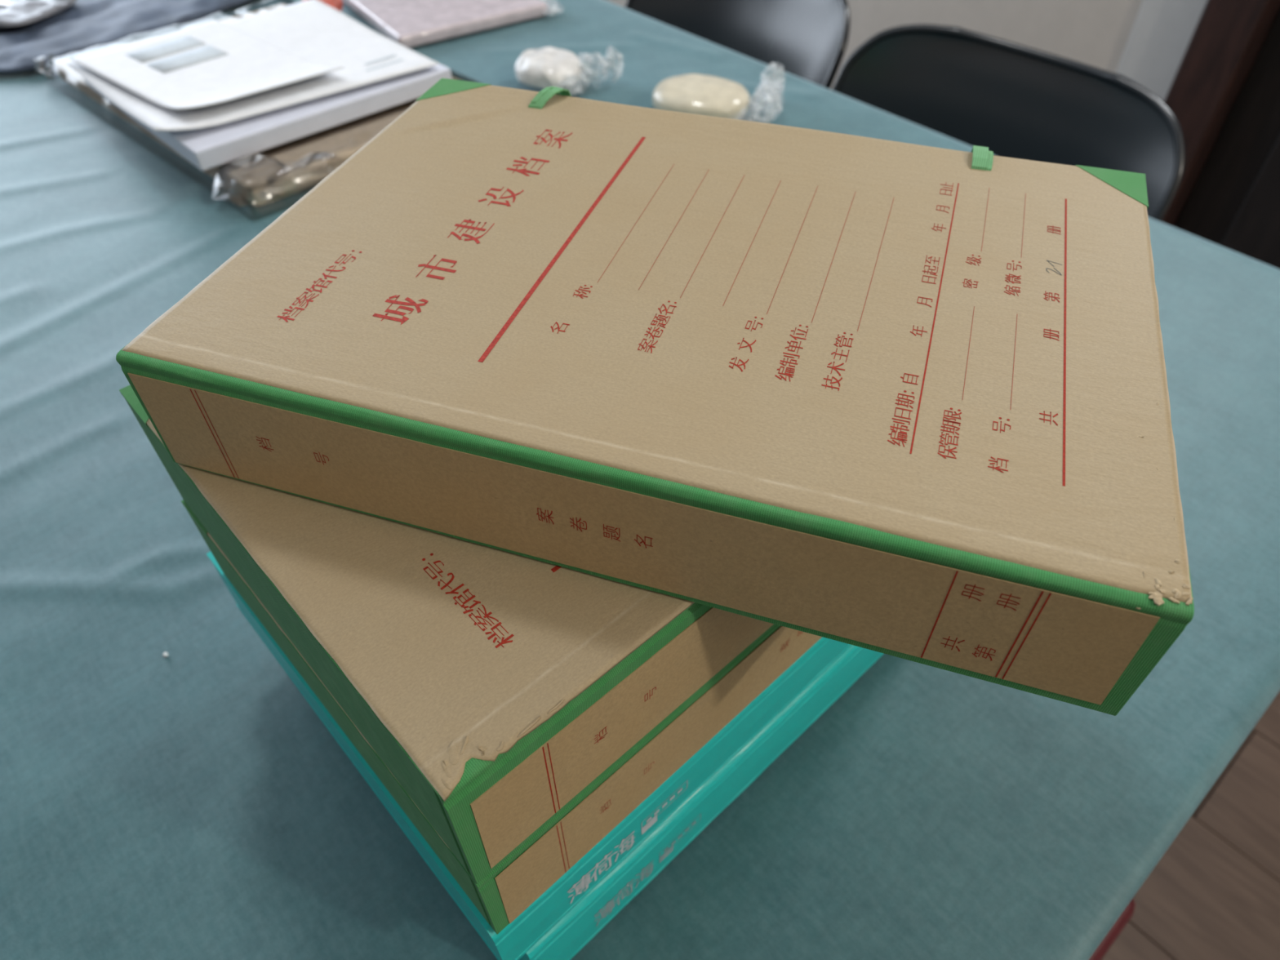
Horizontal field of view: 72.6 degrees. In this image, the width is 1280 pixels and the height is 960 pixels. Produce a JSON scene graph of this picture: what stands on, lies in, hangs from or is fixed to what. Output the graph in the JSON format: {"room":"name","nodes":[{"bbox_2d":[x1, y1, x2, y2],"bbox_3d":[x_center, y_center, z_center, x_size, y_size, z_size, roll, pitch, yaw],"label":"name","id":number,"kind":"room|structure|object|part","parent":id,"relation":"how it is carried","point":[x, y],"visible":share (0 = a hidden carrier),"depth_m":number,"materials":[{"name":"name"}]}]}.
{"room":"meeting room","nodes":[
{"label":"meeting room","id":0,"kind":"room"},
{"bbox_2d":[606,0,1143,89],"bbox_3d":[0.011,-2.330,1.897,0.100,2.800,3.260,-33,54,-27],"label":"wall","id":1,"kind":"structure","parent":0,"point":[1093,33],"depth_m":1.87,"materials":[{"name":"white paint"}]},
{"bbox_2d":[1115,0,1207,102],"bbox_3d":[1.006,-1.248,1.274,0.011,2.200,0.117,-33,54,-27],"label":"trim","id":2,"kind":"structure","parent":1,"relation":"attached to","point":[1162,31],"depth_m":1.69,"materials":[{"name":"grey paint"}]},
{"bbox_2d":[1161,0,1279,269],"bbox_3d":[1.463,-0.894,0.949,0.140,2.180,1.200,-33,54,-27],"label":"door","id":3,"kind":"structure","parent":1,"relation":"in","point":[1224,92],"depth_m":1.68,"materials":[{"name":"red wood"}]},
{"bbox_3d":[1.315,-0.642,1.455,0.012,0.800,0.350,-33,54,-27],"label":"panel","id":4,"kind":"part","parent":3,"relation":"part of","materials":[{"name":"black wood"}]},
{"bbox_2d":[1101,691,1279,959],"bbox_3d":[-0.792,0.742,0.963,4.920,0.050,6.500,-33,54,-27],"label":"floor","id":5,"kind":"structure","parent":0,"point":[1214,894],"depth_m":1.12,"materials":[{"name":"brown wood"}]},
{"bbox_2d":[624,0,850,89],"bbox_3d":[-0.007,-0.380,1.442,0.528,0.789,0.463,-30,53,-25],"label":"shell chair","id":6,"kind":"object","parent":5,"relation":"on","point":[808,39],"visible":0.12,"depth_m":1.29,"materials":[{"name":"black plastic"}]},
{"bbox_2d":[831,23,1185,222],"bbox_3d":[0.293,-0.108,1.183,0.500,0.788,0.463,-36,56,-28],"label":"shell chair","id":7,"kind":"object","parent":5,"relation":"on","point":[1012,100],"visible":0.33,"depth_m":1.05,"materials":[{"name":"black plastic"}]},
{"bbox_2d":[1088,897,1135,959],"bbox_3d":[0.222,0.478,0.864,0.287,0.440,0.287,-33,54,-27],"label":"plastic stool","id":8,"kind":"object","parent":5,"relation":"on","point":[1127,913],"visible":0.06,"depth_m":0.68,"materials":[{"name":"red plastic"}]},
{"bbox_3d":[-0.577,-0.172,1.278,1.246,0.746,2.360,-33,54,-27],"label":"table","id":9,"kind":"object","parent":5,"relation":"on","visible":0},
{"bbox_2d":[0,0,1279,959],"bbox_3d":[-0.579,-0.341,1.099,1.258,0.264,2.372,-33,54,-27],"label":"tablecloth","id":10,"kind":"object","parent":9,"relation":"on","point":[192,802],"visible":0.27,"depth_m":0.47,"materials":[{"name":"teal fabric"}]},
{"bbox_2d":[0,0,249,72],"bbox_3d":[-0.711,-0.690,1.232,0.307,0.023,0.546,26,52,23],"label":"cloth","id":11,"kind":"object","parent":10,"relation":"on","point":[85,24],"visible":0.73,"depth_m":1.13,"materials":[{"name":"grey fabric"}]},
{"bbox_2d":[0,0,77,26],"bbox_3d":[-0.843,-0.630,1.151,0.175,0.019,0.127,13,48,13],"label":"computer mouse","id":12,"kind":"object","parent":11,"relation":"on","point":[12,12],"visible":1,"depth_m":1.12,"materials":[{"name":"white plastic"}]},
{"bbox_2d":[163,652,168,657],"bbox_3d":[-0.271,0.100,0.498,0.003,0.002,0.003,-33,54,-27],"label":"crumb","id":13,"kind":"object","parent":10,"relation":"on","point":[165,654],"visible":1,"depth_m":0.50,"materials":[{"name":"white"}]},
{"bbox_2d":[33,0,481,206],"bbox_3d":[-0.423,-0.456,0.997,0.378,0.036,0.485,-33,54,-27],"label":"packet","id":14,"kind":"object","parent":10,"relation":"on","point":[279,171],"visible":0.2,"depth_m":0.88,"materials":[{"name":"clear plastic"}]},
{"bbox_2d":[64,0,451,170],"bbox_3d":[-0.416,-0.447,0.950,0.310,0.037,0.292,-33,54,-27],"label":"book","id":15,"kind":"object","parent":14,"relation":"on","point":[379,73],"visible":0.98,"depth_m":0.90,"materials":[{"name":"white paper"}]},
{"bbox_2d":[70,18,344,109],"bbox_3d":[-0.460,-0.440,0.920,0.260,0.015,0.169,32,55,27],"label":"envelope","id":16,"kind":"object","parent":15,"relation":"on","point":[213,61],"visible":1,"depth_m":0.93,"materials":[{"name":"white paper"}]},
{"bbox_2d":[301,0,342,11],"bbox_3d":[-0.433,-0.650,1.190,0.049,0.026,0.060,-33,54,-27],"label":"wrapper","id":17,"kind":"object","parent":10,"relation":"on","point":[337,5],"visible":0.31,"depth_m":1.18,"materials":[{"name":"red plastic"}]},
{"bbox_2d":[342,0,561,48],"bbox_3d":[-0.267,-0.669,1.211,0.242,0.017,0.261,-26,52,-22],"label":"packet","id":18,"kind":"object","parent":10,"relation":"on","point":[406,23],"visible":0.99,"depth_m":1.15,"materials":[{"name":"paper"}]},
{"bbox_2d":[514,46,623,94],"bbox_3d":[-0.086,-0.480,1.014,0.114,0.040,0.087,21,50,20],"label":"snacks","id":19,"kind":"object","parent":10,"relation":"on","point":[543,68],"visible":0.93,"depth_m":1.00,"materials":[{"name":"white plastic"}]},
{"bbox_2d":[518,644,884,959],"bbox_3d":[-0.007,0.066,0.491,0.312,0.052,0.231,-34,55,-28],"label":"case","id":20,"kind":"object","parent":10,"relation":"on","point":[588,917],"visible":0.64,"depth_m":0.40,"materials":[{"name":"teal plastic"}]},
{"bbox_2d":[206,551,852,959],"bbox_3d":[-0.017,0.036,0.454,0.312,0.044,0.237,-34,55,-28],"label":"case","id":21,"kind":"object","parent":20,"relation":"on","point":[517,938],"visible":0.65,"depth_m":0.36,"materials":[{"name":"teal plastic"}]},
{"bbox_2d":[181,499,822,934],"bbox_3d":[-0.012,0.007,0.416,0.311,0.051,0.221,-34,55,-28],"label":"box","id":22,"kind":"object","parent":21,"relation":"on","point":[508,890],"visible":0.05,"depth_m":0.32,"materials":[{"name":"brown cardboard"}]},
{"bbox_2d":[119,384,776,884],"bbox_3d":[-0.011,-0.032,0.374,0.311,0.064,0.221,-34,55,-28],"label":"box","id":23,"kind":"object","parent":22,"relation":"on","point":[496,687],"visible":0.14,"depth_m":0.27,"materials":[{"name":"brown cardboard"}]},
{"bbox_2d":[422,553,561,648],"bbox_3d":[-0.068,-0.011,0.312,0.075,0.001,0.160,-34,55,-28],"label":"print","id":24,"kind":"object","parent":23,"relation":"on","point":[556,567],"depth_m":0.27},
{"bbox_2d":[115,78,1194,715],"bbox_3d":[0.018,-0.066,0.327,0.311,0.054,0.225,13,48,13],"label":"box","id":25,"kind":"object","parent":23,"relation":"on","point":[906,401],"visible":1,"depth_m":0.27,"materials":[{"name":"brown cardboard"}]},
{"bbox_2d":[277,128,645,362],"bbox_3d":[-0.059,-0.099,0.329,0.075,0.001,0.160,13,48,13],"label":"print","id":26,"kind":"object","parent":25,"relation":"on","point":[485,354],"depth_m":0.31},
{"bbox_2d":[567,779,688,903],"bbox_3d":[-0.004,0.145,0.352,0.065,0.016,0.001,-34,55,-28],"label":"print","id":27,"kind":"object","parent":21,"relation":"attached to","point":[653,820],"depth_m":0.35},
{"bbox_2d":[594,813,701,926],"bbox_3d":[0.004,0.174,0.391,0.065,0.016,0.001,-34,55,-28],"label":"print","id":28,"kind":"object","parent":20,"relation":"attached to","point":[671,849],"depth_m":0.39},
{"bbox_2d":[652,73,759,121],"bbox_3d":[0.074,-0.416,0.955,0.121,0.036,0.087,15,49,14],"label":"bun","id":29,"kind":"object","parent":10,"relation":"on","point":[690,93],"visible":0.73,"depth_m":0.93,"materials":[{"name":"white food"}]},
{"bbox_2d":[748,62,785,123],"bbox_3d":[0.142,-0.425,0.959,0.036,0.041,0.101,10,48,10],"label":"film twist","id":30,"kind":"object","parent":10,"relation":"on","point":[764,95],"visible":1,"depth_m":0.96,"materials":[{"name":"white"}]}
]}

